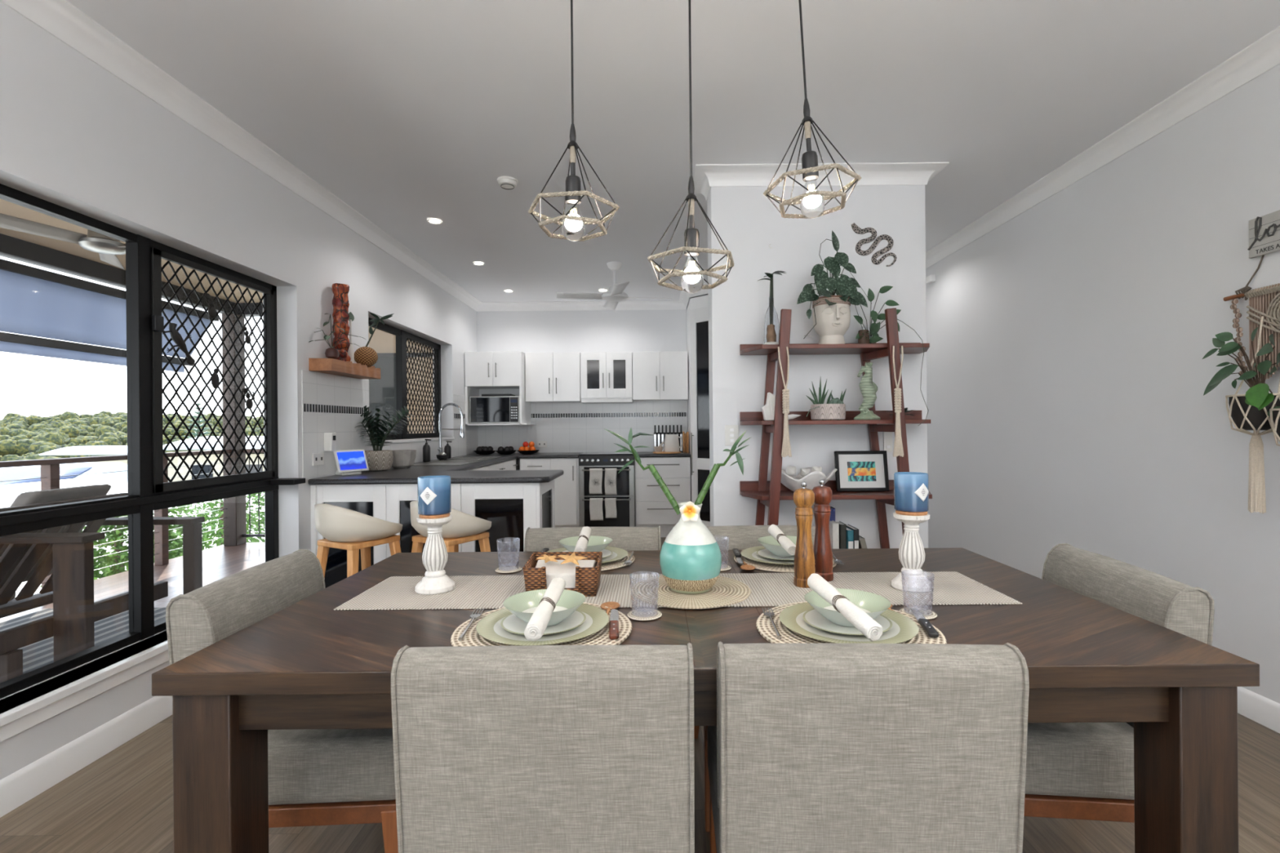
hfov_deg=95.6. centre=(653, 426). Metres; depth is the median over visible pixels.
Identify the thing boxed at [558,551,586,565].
starfish
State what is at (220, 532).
shrub
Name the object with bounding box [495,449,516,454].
fruit bowl
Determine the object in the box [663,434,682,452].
jug
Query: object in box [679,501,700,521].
frangipani
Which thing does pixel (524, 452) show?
fruit bowl
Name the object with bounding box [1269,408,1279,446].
net
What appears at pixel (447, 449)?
soap bottle
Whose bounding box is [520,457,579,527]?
base cabinet
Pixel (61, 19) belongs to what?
trim
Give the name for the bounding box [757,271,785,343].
glass bottle
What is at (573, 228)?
pendant light
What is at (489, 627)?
dinner plate
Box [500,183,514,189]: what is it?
vent
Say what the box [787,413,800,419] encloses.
conch shell
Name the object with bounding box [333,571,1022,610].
table runner
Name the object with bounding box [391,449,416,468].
bowl
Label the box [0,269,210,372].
awning
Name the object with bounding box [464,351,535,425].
upper cabinet
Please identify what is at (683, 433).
chopping board
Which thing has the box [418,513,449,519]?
cork coaster
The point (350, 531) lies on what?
bar stool
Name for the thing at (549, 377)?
upper cabinet
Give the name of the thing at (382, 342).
wall
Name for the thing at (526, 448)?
orange
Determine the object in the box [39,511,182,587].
shrub
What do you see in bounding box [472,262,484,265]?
recessed light
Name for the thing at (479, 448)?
fruit
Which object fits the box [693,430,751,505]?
stem
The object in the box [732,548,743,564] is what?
table knife
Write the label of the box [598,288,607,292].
recessed light
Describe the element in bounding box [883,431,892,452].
light switch
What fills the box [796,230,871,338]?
trailing plant
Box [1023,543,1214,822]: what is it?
dining chair
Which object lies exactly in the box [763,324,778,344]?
driftwood
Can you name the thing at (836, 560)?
fork
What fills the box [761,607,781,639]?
fork
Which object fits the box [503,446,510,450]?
fruit
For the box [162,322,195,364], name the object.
ornament
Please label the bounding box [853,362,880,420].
statue
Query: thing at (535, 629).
rolled napkin
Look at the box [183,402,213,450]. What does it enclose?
pine tree
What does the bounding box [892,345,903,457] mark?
tassel
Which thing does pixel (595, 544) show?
bowl
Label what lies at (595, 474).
tea towel
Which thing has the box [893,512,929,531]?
cup
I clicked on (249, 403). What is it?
ornament
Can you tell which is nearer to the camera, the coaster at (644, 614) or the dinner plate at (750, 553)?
the coaster at (644, 614)
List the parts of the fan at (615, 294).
blade, blade, rod, motor, blade, blade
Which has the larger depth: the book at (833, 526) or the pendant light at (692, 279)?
the book at (833, 526)
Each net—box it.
[1225,315,1279,513]
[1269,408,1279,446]
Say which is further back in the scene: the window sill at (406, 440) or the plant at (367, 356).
the window sill at (406, 440)
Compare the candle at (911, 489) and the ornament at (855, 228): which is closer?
the candle at (911, 489)
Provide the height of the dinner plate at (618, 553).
0.016 m
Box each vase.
[347,311,354,363]
[659,502,721,594]
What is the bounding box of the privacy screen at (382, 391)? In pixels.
[368,352,432,434]
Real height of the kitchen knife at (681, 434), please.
0.305 m
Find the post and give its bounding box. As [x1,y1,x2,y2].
[222,313,246,546]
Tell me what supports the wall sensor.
attached to the wall at (1068, 375)
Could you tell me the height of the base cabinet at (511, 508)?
0.882 m
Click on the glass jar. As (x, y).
(867, 327)
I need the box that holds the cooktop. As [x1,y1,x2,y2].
[578,451,632,455]
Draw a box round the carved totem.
[331,283,351,361]
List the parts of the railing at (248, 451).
handrail, rail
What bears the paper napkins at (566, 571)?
in the wicker basket
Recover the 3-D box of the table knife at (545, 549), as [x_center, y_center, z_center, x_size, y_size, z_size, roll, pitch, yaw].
[-0.395,0.449,2.025,0.022,0.012,0.200,0,0,2]
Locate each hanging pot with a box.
[1228,395,1279,430]
[1273,410,1279,436]
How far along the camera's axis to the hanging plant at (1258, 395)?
2.23 m
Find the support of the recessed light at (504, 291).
in the ceiling
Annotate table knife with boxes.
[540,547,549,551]
[608,608,618,639]
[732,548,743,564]
[910,607,938,637]
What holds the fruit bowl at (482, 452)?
on the benchtop
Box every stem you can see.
[604,427,680,515]
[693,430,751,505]
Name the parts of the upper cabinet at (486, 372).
door, door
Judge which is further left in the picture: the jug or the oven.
the oven
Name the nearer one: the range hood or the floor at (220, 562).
the floor at (220, 562)
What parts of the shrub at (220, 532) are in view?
stem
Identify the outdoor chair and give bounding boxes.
[0,484,204,683]
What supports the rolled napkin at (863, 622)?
in the bowl at (873, 605)
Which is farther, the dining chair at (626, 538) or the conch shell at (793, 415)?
the conch shell at (793, 415)
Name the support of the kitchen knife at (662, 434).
in the knife block
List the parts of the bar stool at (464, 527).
leg, leg, under plate, leg, leg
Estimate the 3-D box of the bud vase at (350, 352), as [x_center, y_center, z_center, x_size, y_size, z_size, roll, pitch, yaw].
[-2.050,-0.598,3.930,0.040,0.360,0.040,-1,0,0]
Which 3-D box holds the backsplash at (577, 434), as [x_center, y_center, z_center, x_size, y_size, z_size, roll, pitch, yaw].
[-0.847,-0.020,6.907,2.493,0.655,0.006,-1,0,0]
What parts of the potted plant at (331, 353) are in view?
pot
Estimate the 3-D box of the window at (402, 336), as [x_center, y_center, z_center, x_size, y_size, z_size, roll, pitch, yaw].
[-2.236,-0.370,5.162,0.054,0.960,1.776,-1,0,0]
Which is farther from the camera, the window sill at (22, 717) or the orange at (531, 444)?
the orange at (531, 444)
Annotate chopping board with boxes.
[682,431,684,453]
[684,433,686,453]
[686,431,688,453]
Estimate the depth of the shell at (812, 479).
3.10 m
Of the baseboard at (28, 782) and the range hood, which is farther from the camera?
the range hood
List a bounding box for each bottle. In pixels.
[422,439,431,462]
[444,440,452,458]
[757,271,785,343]
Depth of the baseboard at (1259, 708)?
2.34 m
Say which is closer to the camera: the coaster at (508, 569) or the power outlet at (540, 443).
the coaster at (508, 569)
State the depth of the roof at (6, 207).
4.46 m
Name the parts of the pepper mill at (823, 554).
knob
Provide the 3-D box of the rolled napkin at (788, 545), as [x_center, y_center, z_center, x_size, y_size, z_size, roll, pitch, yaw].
[0.417,0.365,1.878,0.036,0.068,0.188,-1,0,-8]
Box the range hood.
[581,398,633,403]
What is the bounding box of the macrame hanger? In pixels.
[1223,254,1279,379]
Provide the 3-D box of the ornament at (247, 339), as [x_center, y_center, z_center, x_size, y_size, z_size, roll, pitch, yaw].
[-2.210,-0.496,3.155,0.016,0.093,0.087,-1,0,0]
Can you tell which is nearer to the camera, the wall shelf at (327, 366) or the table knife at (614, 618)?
the table knife at (614, 618)
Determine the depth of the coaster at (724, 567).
1.86 m
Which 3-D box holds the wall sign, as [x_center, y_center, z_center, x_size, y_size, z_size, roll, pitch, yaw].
[2.425,-0.762,2.190,0.022,0.156,0.340,-1,0,0]
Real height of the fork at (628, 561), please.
0.009 m
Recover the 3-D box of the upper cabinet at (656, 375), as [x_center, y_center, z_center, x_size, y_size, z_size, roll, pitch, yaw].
[0.079,-0.578,6.726,0.628,0.545,0.359,-1,0,0]
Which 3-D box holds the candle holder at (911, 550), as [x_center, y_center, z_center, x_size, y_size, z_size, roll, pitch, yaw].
[0.721,0.347,1.619,0.107,0.207,0.107,-1,0,0]
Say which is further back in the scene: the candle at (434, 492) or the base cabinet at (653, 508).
the base cabinet at (653, 508)
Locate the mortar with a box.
[653,441,664,452]
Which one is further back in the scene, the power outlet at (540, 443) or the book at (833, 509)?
the power outlet at (540, 443)
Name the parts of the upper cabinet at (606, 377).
glass, door, door, glass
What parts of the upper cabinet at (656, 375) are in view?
door, door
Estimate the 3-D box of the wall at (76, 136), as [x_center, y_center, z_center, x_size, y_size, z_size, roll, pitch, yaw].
[-2.194,-0.111,0.355,0.200,2.700,13.110,-1,0,0]
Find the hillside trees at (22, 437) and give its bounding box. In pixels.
[0,410,263,461]
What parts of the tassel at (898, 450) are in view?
cord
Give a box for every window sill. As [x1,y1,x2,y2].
[0,631,168,742]
[368,436,454,444]
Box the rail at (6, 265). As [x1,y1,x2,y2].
[0,258,218,321]
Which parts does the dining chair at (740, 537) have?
leg, seat frame, leg, backrest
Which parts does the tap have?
support arm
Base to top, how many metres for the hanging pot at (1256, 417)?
0.131 m
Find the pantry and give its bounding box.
[686,294,710,526]
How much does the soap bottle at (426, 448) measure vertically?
0.206 m
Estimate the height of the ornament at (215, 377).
0.104 m
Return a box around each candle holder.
[414,515,455,595]
[891,512,932,592]
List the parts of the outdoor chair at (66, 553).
leg, rail, armrest, rail, leg, seat rail, armrest, leg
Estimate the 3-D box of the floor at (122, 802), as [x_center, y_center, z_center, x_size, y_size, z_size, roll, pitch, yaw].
[0.190,1.268,0.355,4.543,0.100,13.110,-1,0,0]
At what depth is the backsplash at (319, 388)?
3.88 m
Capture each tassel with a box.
[777,346,791,457]
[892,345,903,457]
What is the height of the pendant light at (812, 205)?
0.908 m
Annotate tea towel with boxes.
[589,468,602,493]
[589,497,603,520]
[604,468,617,494]
[604,497,617,518]
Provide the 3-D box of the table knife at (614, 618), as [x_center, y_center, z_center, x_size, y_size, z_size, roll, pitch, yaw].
[-0.090,0.447,1.329,0.022,0.012,0.200,0,0,-4]
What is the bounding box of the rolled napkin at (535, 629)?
[524,577,565,640]
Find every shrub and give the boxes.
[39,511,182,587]
[153,492,264,555]
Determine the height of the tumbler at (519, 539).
0.094 m
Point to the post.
(235, 512)
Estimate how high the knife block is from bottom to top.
0.230 m
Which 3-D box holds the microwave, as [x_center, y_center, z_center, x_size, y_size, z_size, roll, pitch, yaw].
[-1.773,-0.187,6.657,0.562,0.305,0.406,-1,0,0]
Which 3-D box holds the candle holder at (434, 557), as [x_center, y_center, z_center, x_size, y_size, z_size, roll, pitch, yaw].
[-0.618,0.358,1.641,0.107,0.207,0.107,-1,0,0]
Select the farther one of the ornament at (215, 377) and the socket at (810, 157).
the ornament at (215, 377)
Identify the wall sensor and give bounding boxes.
[925,274,935,284]
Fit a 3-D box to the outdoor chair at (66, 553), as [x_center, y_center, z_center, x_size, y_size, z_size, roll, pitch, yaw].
[-3.271,0.798,2.545,1.445,0.960,1.510,-1,0,0]
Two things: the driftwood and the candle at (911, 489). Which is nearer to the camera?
the candle at (911, 489)
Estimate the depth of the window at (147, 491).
2.56 m
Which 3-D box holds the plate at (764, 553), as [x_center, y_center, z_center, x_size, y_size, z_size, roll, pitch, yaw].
[0.447,0.437,1.974,0.190,0.012,0.190,-1,0,0]
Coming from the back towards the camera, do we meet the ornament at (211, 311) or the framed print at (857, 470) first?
the framed print at (857, 470)
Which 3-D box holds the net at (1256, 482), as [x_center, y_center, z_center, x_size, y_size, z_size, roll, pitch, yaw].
[2.325,-0.050,2.237,0.170,0.765,0.170,-1,0,0]
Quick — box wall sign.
[1247,209,1279,257]
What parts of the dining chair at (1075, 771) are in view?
seat frame, seat, backrest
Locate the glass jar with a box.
[862,324,875,343]
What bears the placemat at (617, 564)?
on the dining table
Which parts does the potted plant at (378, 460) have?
pot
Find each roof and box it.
[0,198,262,302]
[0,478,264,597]
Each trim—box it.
[0,0,1279,311]
[302,403,465,418]
[531,412,686,417]
[693,162,949,201]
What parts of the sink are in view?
bowl, bowl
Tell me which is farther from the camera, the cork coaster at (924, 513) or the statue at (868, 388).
the statue at (868, 388)
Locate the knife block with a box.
[653,432,682,452]
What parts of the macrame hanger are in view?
cord, woven panel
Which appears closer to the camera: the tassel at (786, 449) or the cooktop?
the tassel at (786, 449)
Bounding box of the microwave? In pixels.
[469,395,519,423]
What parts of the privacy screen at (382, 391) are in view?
rail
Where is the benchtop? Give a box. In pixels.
[307,451,690,484]
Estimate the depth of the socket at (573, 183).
1.61 m
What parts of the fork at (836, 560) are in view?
handle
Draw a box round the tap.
[436,402,464,459]
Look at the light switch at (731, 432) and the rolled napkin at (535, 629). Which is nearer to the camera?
the rolled napkin at (535, 629)
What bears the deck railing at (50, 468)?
on the floor at (220, 562)
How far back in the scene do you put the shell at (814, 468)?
3.16 m
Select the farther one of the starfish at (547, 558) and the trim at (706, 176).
the trim at (706, 176)
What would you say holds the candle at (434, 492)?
on the cork coaster at (447, 514)
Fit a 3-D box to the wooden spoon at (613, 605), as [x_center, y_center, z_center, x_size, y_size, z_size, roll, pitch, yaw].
[-0.112,0.454,1.402,0.049,0.013,0.180,0,0,3]
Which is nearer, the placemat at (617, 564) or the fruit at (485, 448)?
the placemat at (617, 564)
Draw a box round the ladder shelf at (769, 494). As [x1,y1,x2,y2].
[739,307,932,548]
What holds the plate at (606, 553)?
on the dinner plate at (618, 553)
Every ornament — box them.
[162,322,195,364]
[201,293,219,318]
[204,368,225,388]
[240,326,252,343]
[240,387,255,408]
[760,391,775,421]
[851,222,896,266]
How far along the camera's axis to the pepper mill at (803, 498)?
1.64 m
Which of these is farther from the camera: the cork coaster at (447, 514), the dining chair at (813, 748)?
the cork coaster at (447, 514)
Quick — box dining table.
[151,547,1259,852]
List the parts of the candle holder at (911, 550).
fluted stem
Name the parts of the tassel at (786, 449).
cord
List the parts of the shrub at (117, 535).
stem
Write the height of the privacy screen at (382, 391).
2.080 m
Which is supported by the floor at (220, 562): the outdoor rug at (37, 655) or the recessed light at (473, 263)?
the outdoor rug at (37, 655)
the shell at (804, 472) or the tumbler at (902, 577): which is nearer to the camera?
the tumbler at (902, 577)
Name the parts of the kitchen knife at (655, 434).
blade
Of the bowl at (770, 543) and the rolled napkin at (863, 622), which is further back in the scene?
the bowl at (770, 543)
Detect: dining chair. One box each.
[165,549,398,852]
[391,642,694,852]
[524,526,661,551]
[693,524,815,831]
[707,641,1029,852]
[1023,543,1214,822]
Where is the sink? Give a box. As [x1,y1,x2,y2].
[412,456,501,466]
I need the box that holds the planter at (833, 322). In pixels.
[812,295,850,344]
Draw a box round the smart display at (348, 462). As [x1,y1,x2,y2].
[333,448,368,475]
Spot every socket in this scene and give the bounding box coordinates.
[565,174,581,204]
[684,227,699,256]
[801,150,818,182]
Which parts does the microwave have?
door, control panel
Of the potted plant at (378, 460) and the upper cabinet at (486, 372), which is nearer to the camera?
the potted plant at (378, 460)
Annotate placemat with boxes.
[450,602,632,646]
[600,552,635,571]
[733,552,837,573]
[755,601,946,644]
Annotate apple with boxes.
[522,441,528,447]
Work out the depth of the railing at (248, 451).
6.39 m
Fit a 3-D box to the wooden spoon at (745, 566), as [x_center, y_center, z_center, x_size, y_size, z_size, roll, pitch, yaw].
[0.300,0.450,1.904,0.049,0.013,0.180,-1,0,0]
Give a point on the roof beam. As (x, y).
(11, 247)
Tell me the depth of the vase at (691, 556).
1.54 m
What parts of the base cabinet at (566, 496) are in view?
drawer, door, handle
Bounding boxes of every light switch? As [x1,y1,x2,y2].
[724,425,738,445]
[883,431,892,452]
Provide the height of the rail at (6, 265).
0.070 m
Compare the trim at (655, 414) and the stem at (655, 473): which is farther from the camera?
the trim at (655, 414)
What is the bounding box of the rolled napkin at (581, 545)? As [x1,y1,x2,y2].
[573,526,591,551]
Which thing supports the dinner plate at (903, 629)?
on the placemat at (764, 626)
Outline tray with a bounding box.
[481,394,515,395]
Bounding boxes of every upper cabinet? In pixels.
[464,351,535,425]
[524,352,581,402]
[580,351,633,403]
[632,351,688,400]
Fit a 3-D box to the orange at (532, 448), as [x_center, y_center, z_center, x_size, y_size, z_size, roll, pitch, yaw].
[-1.358,0.258,6.530,0.068,0.068,0.066,-1,0,0]
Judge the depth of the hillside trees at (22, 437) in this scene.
105.11 m
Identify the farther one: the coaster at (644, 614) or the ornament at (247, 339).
the ornament at (247, 339)
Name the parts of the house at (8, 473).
solar panel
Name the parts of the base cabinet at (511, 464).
door, door, door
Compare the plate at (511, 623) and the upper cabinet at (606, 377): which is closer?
the plate at (511, 623)
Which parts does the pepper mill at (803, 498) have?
knob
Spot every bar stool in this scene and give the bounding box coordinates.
[314,503,402,577]
[409,500,491,552]
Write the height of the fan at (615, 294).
0.335 m
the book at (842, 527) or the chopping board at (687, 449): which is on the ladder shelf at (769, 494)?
the book at (842, 527)
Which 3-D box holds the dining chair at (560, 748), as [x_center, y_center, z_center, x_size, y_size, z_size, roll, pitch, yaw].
[-0.185,0.806,1.246,0.518,0.838,0.553,-1,0,0]
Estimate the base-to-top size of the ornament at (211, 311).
0.121 m
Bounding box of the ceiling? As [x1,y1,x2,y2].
[66,0,1279,302]
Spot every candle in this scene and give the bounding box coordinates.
[417,475,451,515]
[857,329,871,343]
[893,471,928,512]
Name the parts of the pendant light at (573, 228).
cord, stem, bulb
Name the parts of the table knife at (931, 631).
blade, handle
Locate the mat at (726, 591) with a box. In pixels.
[631,575,751,608]
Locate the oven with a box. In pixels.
[578,451,635,527]
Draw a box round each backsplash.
[301,369,478,479]
[478,400,687,453]
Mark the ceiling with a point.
(409, 113)
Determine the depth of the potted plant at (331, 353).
3.59 m
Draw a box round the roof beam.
[0,233,262,316]
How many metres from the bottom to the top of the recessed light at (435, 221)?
0.008 m
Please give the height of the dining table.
0.760 m
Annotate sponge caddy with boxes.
[435,452,448,460]
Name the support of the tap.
on the benchtop
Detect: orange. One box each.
[523,446,529,450]
[528,441,534,447]
[529,446,535,450]
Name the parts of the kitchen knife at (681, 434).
blade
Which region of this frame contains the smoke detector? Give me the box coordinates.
[497,176,517,189]
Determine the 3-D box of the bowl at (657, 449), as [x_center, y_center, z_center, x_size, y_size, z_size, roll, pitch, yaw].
[0.057,0.256,6.500,0.110,0.060,0.109,0,0,0]
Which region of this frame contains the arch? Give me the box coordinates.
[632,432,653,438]
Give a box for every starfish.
[537,554,557,563]
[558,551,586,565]
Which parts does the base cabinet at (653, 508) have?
handle, drawer, handle, drawer, handle, drawer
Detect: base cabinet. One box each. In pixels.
[310,479,555,587]
[466,458,518,471]
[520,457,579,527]
[635,457,690,537]
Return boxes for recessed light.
[427,218,442,224]
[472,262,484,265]
[503,289,513,292]
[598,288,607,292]
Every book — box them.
[829,506,835,521]
[829,520,839,548]
[835,521,846,548]
[846,524,858,548]
[846,527,853,548]
[858,535,866,548]
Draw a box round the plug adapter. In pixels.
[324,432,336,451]
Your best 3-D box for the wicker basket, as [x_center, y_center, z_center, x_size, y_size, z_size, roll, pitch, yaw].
[-0.249,0.412,1.621,0.205,0.095,0.136,-1,0,0]
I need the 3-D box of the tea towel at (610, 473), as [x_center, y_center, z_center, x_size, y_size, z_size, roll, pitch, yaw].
[-0.458,0.592,6.250,0.133,0.284,0.041,-1,0,0]
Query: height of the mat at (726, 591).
0.005 m
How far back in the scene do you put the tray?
6.52 m
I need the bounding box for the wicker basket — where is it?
[522,551,602,596]
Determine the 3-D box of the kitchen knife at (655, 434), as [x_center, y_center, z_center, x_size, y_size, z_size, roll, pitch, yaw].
[0.021,0.137,6.701,0.024,0.305,0.014,-1,0,0]
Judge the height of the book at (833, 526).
0.270 m
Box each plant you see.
[308,313,365,359]
[354,312,394,366]
[355,405,414,471]
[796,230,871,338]
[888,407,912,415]
[1202,326,1279,418]
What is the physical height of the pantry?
2.600 m
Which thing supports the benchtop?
on the base cabinet at (511, 464)
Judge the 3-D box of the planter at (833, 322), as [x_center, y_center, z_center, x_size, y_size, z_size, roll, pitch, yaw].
[0.980,-0.571,3.188,0.202,0.262,0.204,-1,0,-40]
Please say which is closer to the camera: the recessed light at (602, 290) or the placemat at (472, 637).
the placemat at (472, 637)
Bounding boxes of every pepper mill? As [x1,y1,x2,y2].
[793,481,815,587]
[812,480,833,582]
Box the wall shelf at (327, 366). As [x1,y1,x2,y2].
[308,358,380,378]
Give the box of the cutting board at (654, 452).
[653,451,680,453]
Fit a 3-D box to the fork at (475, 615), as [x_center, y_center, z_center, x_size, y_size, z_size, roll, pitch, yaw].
[-0.420,0.453,1.334,0.024,0.009,0.200,0,0,-5]
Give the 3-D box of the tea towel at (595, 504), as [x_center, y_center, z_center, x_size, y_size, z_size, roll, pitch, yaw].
[-0.612,0.891,6.250,0.148,0.239,0.041,-1,0,0]
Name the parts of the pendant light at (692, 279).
cord, stem, bulb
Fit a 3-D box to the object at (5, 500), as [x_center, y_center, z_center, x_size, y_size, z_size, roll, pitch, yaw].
[-12.570,3.477,10.000,12.808,4.705,18.006,-1,0,0]
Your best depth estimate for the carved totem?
3.74 m
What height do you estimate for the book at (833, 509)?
0.335 m
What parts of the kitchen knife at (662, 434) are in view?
blade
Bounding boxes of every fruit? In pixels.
[475,446,482,451]
[482,446,488,450]
[497,446,503,450]
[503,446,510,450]
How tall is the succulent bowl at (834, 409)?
0.239 m
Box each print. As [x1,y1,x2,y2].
[834,450,889,491]
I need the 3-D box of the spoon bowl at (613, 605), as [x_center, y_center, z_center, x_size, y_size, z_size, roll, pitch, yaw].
[-0.109,0.455,1.462,0.049,0.008,0.061,0,0,3]
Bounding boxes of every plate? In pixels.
[475,603,608,645]
[500,609,586,635]
[547,546,627,563]
[561,548,613,558]
[741,546,794,564]
[755,548,794,560]
[779,602,919,643]
[802,608,892,635]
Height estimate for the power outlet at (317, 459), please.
0.075 m
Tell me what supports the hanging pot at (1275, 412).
in the net at (1277, 437)
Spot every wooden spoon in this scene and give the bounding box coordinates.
[600,601,619,614]
[739,558,755,570]
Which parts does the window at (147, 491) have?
sash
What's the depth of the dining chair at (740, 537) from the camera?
2.19 m
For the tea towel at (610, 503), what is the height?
0.214 m
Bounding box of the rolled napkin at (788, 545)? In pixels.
[768,524,795,555]
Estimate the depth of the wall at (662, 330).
6.91 m
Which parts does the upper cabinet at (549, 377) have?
door, door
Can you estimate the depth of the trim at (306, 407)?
3.80 m
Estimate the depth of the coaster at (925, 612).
1.40 m
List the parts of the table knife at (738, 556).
handle, blade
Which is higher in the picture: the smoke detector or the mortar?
the smoke detector
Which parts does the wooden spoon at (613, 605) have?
handle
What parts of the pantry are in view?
handle, glass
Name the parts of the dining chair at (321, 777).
backrest, seat, seat frame, leg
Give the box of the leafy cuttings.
[850,285,928,426]
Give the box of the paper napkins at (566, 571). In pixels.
[535,560,595,588]
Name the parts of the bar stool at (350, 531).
leg, leg, under plate, leg, leg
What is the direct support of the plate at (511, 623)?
on the dinner plate at (489, 627)
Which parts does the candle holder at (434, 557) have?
fluted stem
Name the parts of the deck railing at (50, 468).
rail post, handrail, rail post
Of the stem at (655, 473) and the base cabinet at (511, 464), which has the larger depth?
the base cabinet at (511, 464)
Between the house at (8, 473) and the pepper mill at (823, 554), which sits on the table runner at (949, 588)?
the pepper mill at (823, 554)
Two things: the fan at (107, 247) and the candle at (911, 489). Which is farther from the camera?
the fan at (107, 247)
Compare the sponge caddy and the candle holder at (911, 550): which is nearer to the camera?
the candle holder at (911, 550)
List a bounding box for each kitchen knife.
[653,425,656,451]
[657,425,659,446]
[661,425,663,451]
[680,425,682,451]
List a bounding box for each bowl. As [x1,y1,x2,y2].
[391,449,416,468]
[473,449,495,454]
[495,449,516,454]
[502,589,585,626]
[517,449,539,454]
[559,535,612,551]
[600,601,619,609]
[653,446,662,452]
[739,564,755,570]
[757,535,813,556]
[804,588,890,626]
[805,376,846,420]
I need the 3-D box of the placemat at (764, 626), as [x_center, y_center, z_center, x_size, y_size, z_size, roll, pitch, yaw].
[0.432,0.453,1.297,0.400,0.006,0.400,-1,0,0]
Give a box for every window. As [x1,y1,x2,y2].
[0,183,305,698]
[368,317,441,440]
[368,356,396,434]
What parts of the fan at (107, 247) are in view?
blade, motor, blade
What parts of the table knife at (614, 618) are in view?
handle, blade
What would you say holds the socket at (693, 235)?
attached to the pendant light at (692, 279)
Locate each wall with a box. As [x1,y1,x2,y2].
[0,0,476,780]
[368,325,433,433]
[476,302,688,527]
[706,185,928,548]
[925,63,1279,703]
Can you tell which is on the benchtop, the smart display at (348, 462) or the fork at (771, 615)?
the smart display at (348, 462)
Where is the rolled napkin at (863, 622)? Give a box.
[807,573,882,641]
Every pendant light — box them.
[528,0,619,241]
[647,0,734,293]
[763,0,861,218]
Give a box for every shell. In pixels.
[781,466,837,491]
[786,466,796,475]
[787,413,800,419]
[800,468,809,476]
[811,466,822,471]
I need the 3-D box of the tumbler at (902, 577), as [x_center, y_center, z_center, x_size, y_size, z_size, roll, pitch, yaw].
[0.639,0.402,1.402,0.073,0.094,0.073,-1,0,10]
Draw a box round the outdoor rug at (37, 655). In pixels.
[0,607,165,674]
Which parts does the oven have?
door handle, door, door handle, door glass, control panel, door, door glass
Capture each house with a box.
[0,462,168,484]
[39,445,208,481]
[163,435,264,480]
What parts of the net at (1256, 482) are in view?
hanging cord, hanging cord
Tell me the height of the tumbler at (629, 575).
0.094 m
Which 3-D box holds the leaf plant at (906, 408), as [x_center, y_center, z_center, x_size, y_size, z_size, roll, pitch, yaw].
[1.361,-0.070,3.192,0.152,0.064,0.136,-1,0,0]
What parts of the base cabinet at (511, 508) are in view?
glass, panel, glass, panel, panel, glass, panel, glass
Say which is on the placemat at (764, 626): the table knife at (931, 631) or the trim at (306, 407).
the table knife at (931, 631)
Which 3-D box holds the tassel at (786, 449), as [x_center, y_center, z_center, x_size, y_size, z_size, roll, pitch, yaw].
[0.684,-0.129,3.016,0.064,0.576,0.040,-1,0,0]
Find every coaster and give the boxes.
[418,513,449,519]
[495,565,521,573]
[627,608,662,621]
[720,564,731,571]
[895,510,927,515]
[899,607,937,619]
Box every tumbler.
[496,538,519,570]
[629,574,659,616]
[901,571,934,615]
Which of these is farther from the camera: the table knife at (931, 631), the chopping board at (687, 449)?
the chopping board at (687, 449)
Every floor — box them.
[0,537,1279,852]
[0,542,265,622]
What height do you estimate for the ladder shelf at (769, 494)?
1.834 m
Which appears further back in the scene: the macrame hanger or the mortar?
the mortar
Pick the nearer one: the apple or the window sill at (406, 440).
the window sill at (406, 440)
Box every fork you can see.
[457,608,484,641]
[622,551,634,565]
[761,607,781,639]
[832,554,844,564]
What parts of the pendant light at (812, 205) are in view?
cord, stem, bulb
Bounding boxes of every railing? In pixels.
[0,449,231,591]
[240,448,264,537]
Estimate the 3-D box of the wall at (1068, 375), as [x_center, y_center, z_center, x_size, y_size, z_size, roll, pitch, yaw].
[2.549,-0.152,0.355,0.200,2.700,13.110,-1,0,0]
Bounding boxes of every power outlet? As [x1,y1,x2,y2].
[311,453,324,466]
[537,440,546,447]
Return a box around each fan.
[0,213,125,269]
[556,261,672,310]
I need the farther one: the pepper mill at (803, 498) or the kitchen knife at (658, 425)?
the kitchen knife at (658, 425)
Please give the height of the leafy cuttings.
0.783 m
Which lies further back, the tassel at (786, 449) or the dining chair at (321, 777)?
the tassel at (786, 449)
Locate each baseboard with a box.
[0,696,172,817]
[1237,686,1279,733]
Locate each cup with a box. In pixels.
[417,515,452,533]
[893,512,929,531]
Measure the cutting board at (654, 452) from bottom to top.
0.014 m
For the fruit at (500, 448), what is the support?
in the fruit bowl at (501, 452)
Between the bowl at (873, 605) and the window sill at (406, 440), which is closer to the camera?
the bowl at (873, 605)
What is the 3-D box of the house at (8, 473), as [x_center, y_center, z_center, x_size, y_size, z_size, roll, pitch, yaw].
[-36.455,5.338,36.000,6.960,6.200,7.800,-1,0,0]

